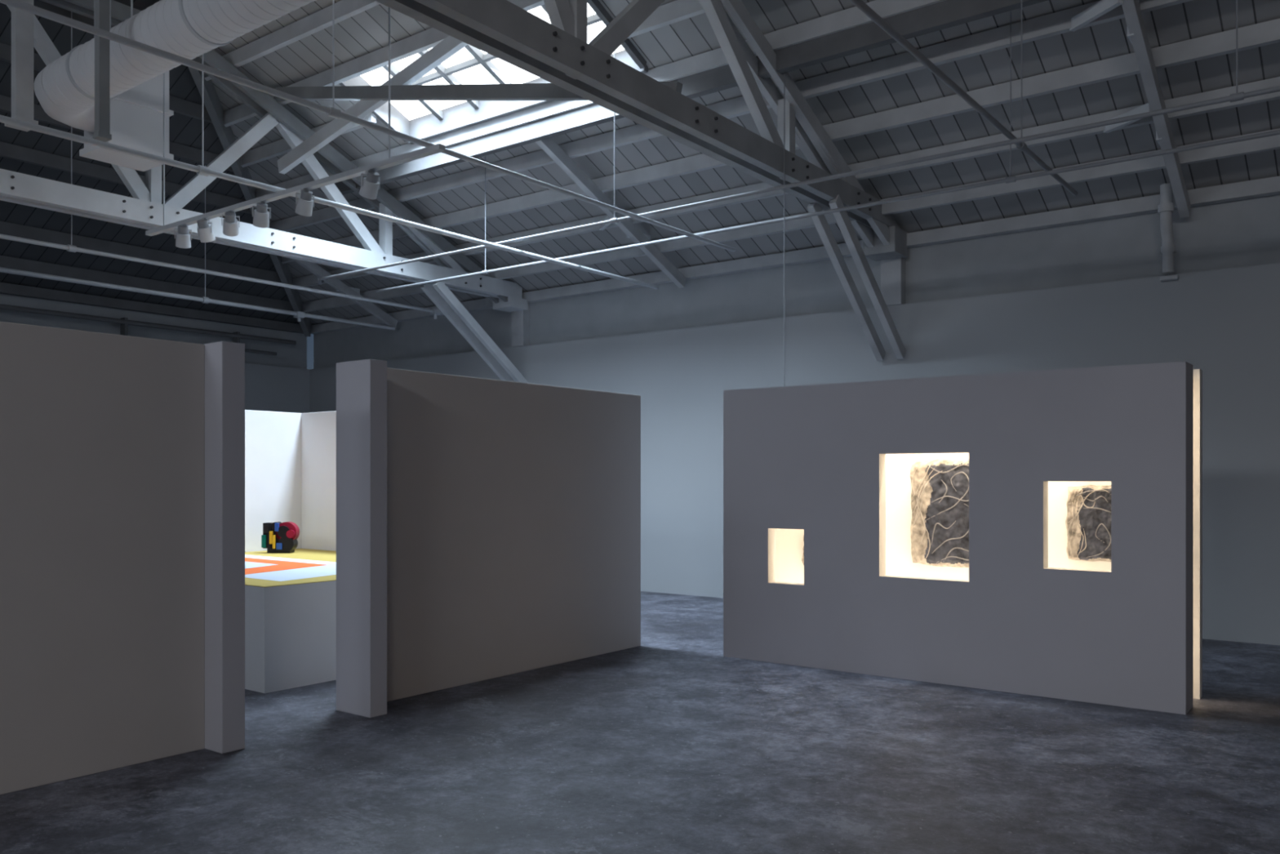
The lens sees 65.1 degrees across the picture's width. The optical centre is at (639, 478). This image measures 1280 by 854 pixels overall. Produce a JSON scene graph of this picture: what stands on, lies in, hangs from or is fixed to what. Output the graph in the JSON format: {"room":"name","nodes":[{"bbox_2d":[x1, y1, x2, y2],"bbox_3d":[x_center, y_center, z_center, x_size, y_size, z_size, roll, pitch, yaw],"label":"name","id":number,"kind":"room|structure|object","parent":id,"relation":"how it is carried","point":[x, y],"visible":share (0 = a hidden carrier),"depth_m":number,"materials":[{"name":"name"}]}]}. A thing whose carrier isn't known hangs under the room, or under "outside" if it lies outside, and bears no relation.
{"room":"museum","nodes":[
{"label":"museum","id":0,"kind":"room"},
{"bbox_2d":[0,293,309,413],"bbox_3d":[-12.906,-0.680,11.033,0.300,4.620,21.200,0,0,37],"label":"wall","id":1,"kind":"structure","parent":0,"point":[280,383],"depth_m":18.34,"materials":[{"name":"paint"}]},
{"bbox_2d":[0,282,303,355],"bbox_3d":[-12.774,-2.610,10.902,0.250,0.680,21.150,0,0,37],"label":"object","id":2,"kind":"structure","parent":1,"relation":"attached to","point":[5,288],"depth_m":16.73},
{"bbox_2d":[0,0,528,382],"bbox_3d":[-8.323,-3.298,7.561,0.400,3.720,21.217,0,0,37],"label":"roof truss","id":3,"kind":"object","parent":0,"point":[144,210],"depth_m":12.51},
{"bbox_2d":[244,409,336,551],"bbox_3d":[-4.220,0.430,8.605,3.720,2.400,5.620,0,0,37],"label":"wall","id":4,"kind":"structure","parent":0,"point":[291,457],"depth_m":11.54,"materials":[{"name":"white paint"}]},
{"bbox_2d":[0,321,640,794],"bbox_3d":[-2.713,0.408,6.007,0.460,2.444,9.300,0,0,37],"label":"wall","id":5,"kind":"structure","parent":0,"point":[122,457],"depth_m":6.02,"materials":[{"name":"paint"}]},
{"bbox_2d":[0,591,1279,853],"bbox_3d":[-0.910,1.730,1.944,30.400,0.200,21.800,0,0,37],"label":"floor","id":6,"kind":"structure","parent":0,"point":[669,743],"depth_m":5.65,"materials":[{"name":"concrete"}]},
{"bbox_2d":[244,548,336,693],"bbox_3d":[-3.415,1.223,9.701,3.420,0.814,2.640,0,0,37],"label":"display platform","id":7,"kind":"object","parent":6,"relation":"on","point":[291,597],"visible":0.33,"depth_m":7.88,"materials":[{"name":"white paint"}]},
{"bbox_2d":[261,521,299,552],"bbox_3d":[-3.970,0.648,11.093,0.370,0.340,0.190,0,0,0],"label":"abstract sculpture","id":8,"kind":"object","parent":7,"relation":"on","point":[277,536],"visible":1,"depth_m":11.02,"materials":[{"name":"black plastic"}]},
{"bbox_2d":[723,361,1202,714],"bbox_3d":[2.488,0.410,8.359,3.770,2.440,0.730,0,0,37],"label":"wall","id":9,"kind":"structure","parent":6,"relation":"on","point":[828,464],"depth_m":7.79,"materials":[{"name":"grey paint"}]},
{"bbox_2d":[801,535,804,564],"bbox_3d":[1.637,0.690,9.267,0.316,0.372,0.084,0,0,37],"label":"artwork","id":10,"kind":"object","parent":9,"relation":"attached to","point":[802,557],"visible":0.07,"depth_m":9.33,"materials":[{"name":"beige paint"}]},
{"bbox_2d":[910,459,968,567],"bbox_3d":[2.619,0.294,8.524,0.691,0.917,0.088,0,0,37],"label":"artwork","id":11,"kind":"object","parent":9,"relation":"attached to","point":[940,526],"visible":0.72,"depth_m":8.54,"materials":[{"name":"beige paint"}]},
{"bbox_2d":[1065,484,1111,561],"bbox_3d":[3.554,0.349,7.814,0.463,0.600,0.082,0,0,37],"label":"artwork","id":12,"kind":"object","parent":9,"relation":"attached to","point":[1088,518],"visible":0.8,"depth_m":7.83,"materials":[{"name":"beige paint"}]},
{"bbox_2d":[0,0,1279,324],"bbox_3d":[-0.880,-5.228,1.984,30.000,4.601,21.300,0,0,37],"label":"ceiling","id":13,"kind":"structure","parent":0,"point":[362,33],"depth_m":11.46,"materials":[{"name":"grey wood"}]},
{"bbox_2d":[4,0,38,131],"bbox_3d":[-5.953,-4.519,9.654,0.250,2.258,0.200,0,0,37],"label":"post","id":14,"kind":"object","parent":13,"relation":"hanging from","point":[22,21],"visible":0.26,"depth_m":9.60,"materials":[{"name":"grey metal"}]},
{"bbox_2d":[93,0,111,142],"bbox_3d":[-4.247,-4.508,7.923,0.100,3.656,0.100,0,0,37],"label":"post","id":15,"kind":"object","parent":13,"relation":"hanging from","point":[102,7],"visible":0.9,"depth_m":7.90,"materials":[{"name":"grey metal"}]},
{"bbox_2d":[0,0,311,336],"bbox_3d":[-8.522,-5.129,7.712,10.629,4.826,21.129,0,0,37],"label":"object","id":16,"kind":"structure","parent":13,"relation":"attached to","point":[213,111],"depth_m":14.53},
{"bbox_2d":[0,164,395,330],"bbox_3d":[-8.548,-3.422,10.742,0.120,2.085,14.800,0,0,37],"label":"conduit pipe","id":17,"kind":"object","parent":13,"relation":"hanging from","point":[299,315],"visible":0.88,"depth_m":13.87,"materials":[{"name":"metal"}]},
{"bbox_2d":[0,11,443,319],"bbox_3d":[-7.253,-3.803,9.636,0.120,2.786,14.600,0,0,37],"label":"conduit pipe","id":18,"kind":"object","parent":13,"relation":"hanging from","point":[435,312],"visible":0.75,"depth_m":11.97,"materials":[{"name":"metal"}]},
{"bbox_2d":[145,7,445,235],"bbox_3d":[-3.164,-4.106,8.658,4.300,3.392,0.060,0,0,37],"label":"track","id":19,"kind":"object","parent":13,"relation":"hanging from","point":[436,148],"visible":0.87,"depth_m":8.30,"materials":[{"name":"metal"}]},
{"bbox_2d":[174,224,191,248],"bbox_3d":[-4.353,-2.299,9.569,0.178,0.220,0.156,0,0,37],"label":"track spotlight","id":20,"kind":"object","parent":19,"relation":"hanging from","point":[183,240],"visible":1,"depth_m":9.52,"materials":[{"name":"metal"}]},
{"bbox_2d":[196,217,215,242],"bbox_3d":[-4.041,-2.299,9.332,0.157,0.221,0.187,0,0,37],"label":"track spotlight","id":21,"kind":"object","parent":19,"relation":"hanging from","point":[206,233],"visible":1,"depth_m":9.29,"materials":[{"name":"metal"}]},
{"bbox_2d":[221,210,239,236],"bbox_3d":[-3.700,-2.298,9.067,0.150,0.220,0.212,0,0,-20],"label":"track spotlight","id":22,"kind":"object","parent":19,"relation":"hanging from","point":[230,224],"visible":1,"depth_m":9.03,"materials":[{"name":"metal"}]},
{"bbox_2d":[252,201,271,227],"bbox_3d":[-3.309,-2.299,8.777,0.187,0.221,0.157,0,0,37],"label":"track spotlight","id":23,"kind":"object","parent":19,"relation":"hanging from","point":[261,217],"visible":1,"depth_m":8.73,"materials":[{"name":"metal"}]},
{"bbox_2d":[294,189,314,216],"bbox_3d":[-2.802,-2.299,8.386,0.189,0.221,0.154,0,0,37],"label":"track spotlight","id":24,"kind":"object","parent":19,"relation":"hanging from","point":[304,203],"visible":1,"depth_m":8.34,"materials":[{"name":"metal"}]},
{"bbox_2d":[359,169,380,199],"bbox_3d":[-2.116,-2.298,7.866,0.200,0.221,0.154,0,0,37],"label":"track spotlight","id":25,"kind":"object","parent":19,"relation":"hanging from","point":[370,186],"visible":1,"depth_m":7.82,"materials":[{"name":"metal"}]},
{"bbox_2d":[0,53,658,289],"bbox_3d":[-4.184,-4.657,7.311,0.074,4.388,14.600,0,0,37],"label":"conduit pipe","id":26,"kind":"object","parent":13,"relation":"hanging from","point":[200,170],"visible":1,"depth_m":8.44,"materials":[{"name":"metal"}]},
{"bbox_2d":[0,0,735,252],"bbox_3d":[-3.052,-4.894,5.825,0.065,4.733,13.600,0,0,37],"label":"conduit pipe","id":27,"kind":"object","parent":13,"relation":"hanging from","point":[331,112],"visible":1,"depth_m":6.90,"materials":[{"name":"metal"}]},
{"bbox_2d":[339,0,648,144],"bbox_3d":[-1.761,-4.650,11.221,3.820,0.764,1.198,0,0,37],"label":"window","id":28,"kind":"structure","parent":13,"relation":"attached to","point":[424,120],"depth_m":11.74,"materials":[{"name":"white"}]},
{"bbox_2d":[783,73,785,386],"bbox_3d":[1.404,-2.356,9.751,0.024,3.771,0.024,0,0,37],"label":"cable","id":29,"kind":"object","parent":13,"relation":"hanging from","point":[784,73],"visible":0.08,"depth_m":9.75,"materials":[{"name":"metal"}]},
{"bbox_2d":[319,0,1279,280],"bbox_3d":[3.893,-3.554,7.125,20.400,1.882,0.053,0,0,37],"label":"conduit pipe","id":30,"kind":"object","parent":13,"relation":"attached to","point":[1237,96],"visible":0.94,"depth_m":8.50,"materials":[{"name":"metal"}]},
{"bbox_2d":[376,11,1279,292],"bbox_3d":[4.461,-3.342,7.874,20.400,1.498,0.053,0,0,37],"label":"conduit pipe","id":31,"kind":"object","parent":13,"relation":"hanging from","point":[1011,179],"visible":1,"depth_m":9.18,"materials":[{"name":"metal"}]},
{"bbox_2d":[848,0,1077,195],"bbox_3d":[-0.119,-3.507,3.917,0.065,1.659,14.100,0,0,37],"label":"conduit pipe","id":32,"kind":"object","parent":13,"relation":"hanging from","point":[864,7],"visible":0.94,"depth_m":6.93,"materials":[{"name":"metal"}]},
{"bbox_2d":[373,0,907,360],"bbox_3d":[-3.326,-4.371,3.774,0.400,5.862,21.222,0,0,37],"label":"roof truss","id":33,"kind":"object","parent":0,"point":[558,52],"depth_m":9.05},
{"bbox_2d":[290,0,1191,327],"bbox_3d":[-0.264,-4.999,8.073,19.261,4.667,10.605,0,0,37],"label":"brace","id":34,"kind":"object","parent":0,"point":[1137,36],"depth_m":9.86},
{"bbox_2d":[204,0,1279,312],"bbox_3d":[-0.826,-5.146,2.056,28.460,4.169,19.750,0,0,37],"label":"roof","id":35,"kind":"structure","parent":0,"point":[1268,33],"depth_m":10.64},
{"bbox_2d":[34,0,315,171],"bbox_3d":[-3.514,-4.676,8.427,5.180,2.932,1.272,0,0,37],"label":"ventilation duct","id":36,"kind":"object","parent":35,"relation":"attached to","point":[64,89],"visible":0.92,"depth_m":8.57,"materials":[{"name":"white metal"}]},
{"bbox_2d":[273,0,1048,195],"bbox_3d":[3.643,-4.080,7.126,20.800,1.516,1.440,0,0,37],"label":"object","id":37,"kind":"object","parent":35,"relation":"attached to","point":[946,14],"visible":0.64,"depth_m":10.56,"materials":[{"name":"grey metal"}]},
{"bbox_2d":[309,194,1279,644],"bbox_3d":[5.582,-0.680,10.513,29.800,4.620,0.300,0,0,37],"label":"wall","id":38,"kind":"structure","parent":0,"point":[1092,294],"depth_m":11.84,"materials":[{"name":"paint"}]},
{"bbox_2d":[311,176,1279,346],"bbox_3d":[5.506,-2.530,10.413,29.800,0.840,0.150,0,0,37],"label":"wall beam","id":39,"kind":"structure","parent":38,"relation":"attached to","point":[892,270],"depth_m":12.18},
{"bbox_2d":[1157,183,1178,281],"bbox_3d":[5.402,-2.520,10.275,0.160,0.940,0.294,0,0,37],"label":"drain pipe","id":40,"kind":"object","parent":38,"relation":"attached to","point":[1166,207],"visible":0.98,"depth_m":10.22,"materials":[{"name":"grey metal"}]}
]}

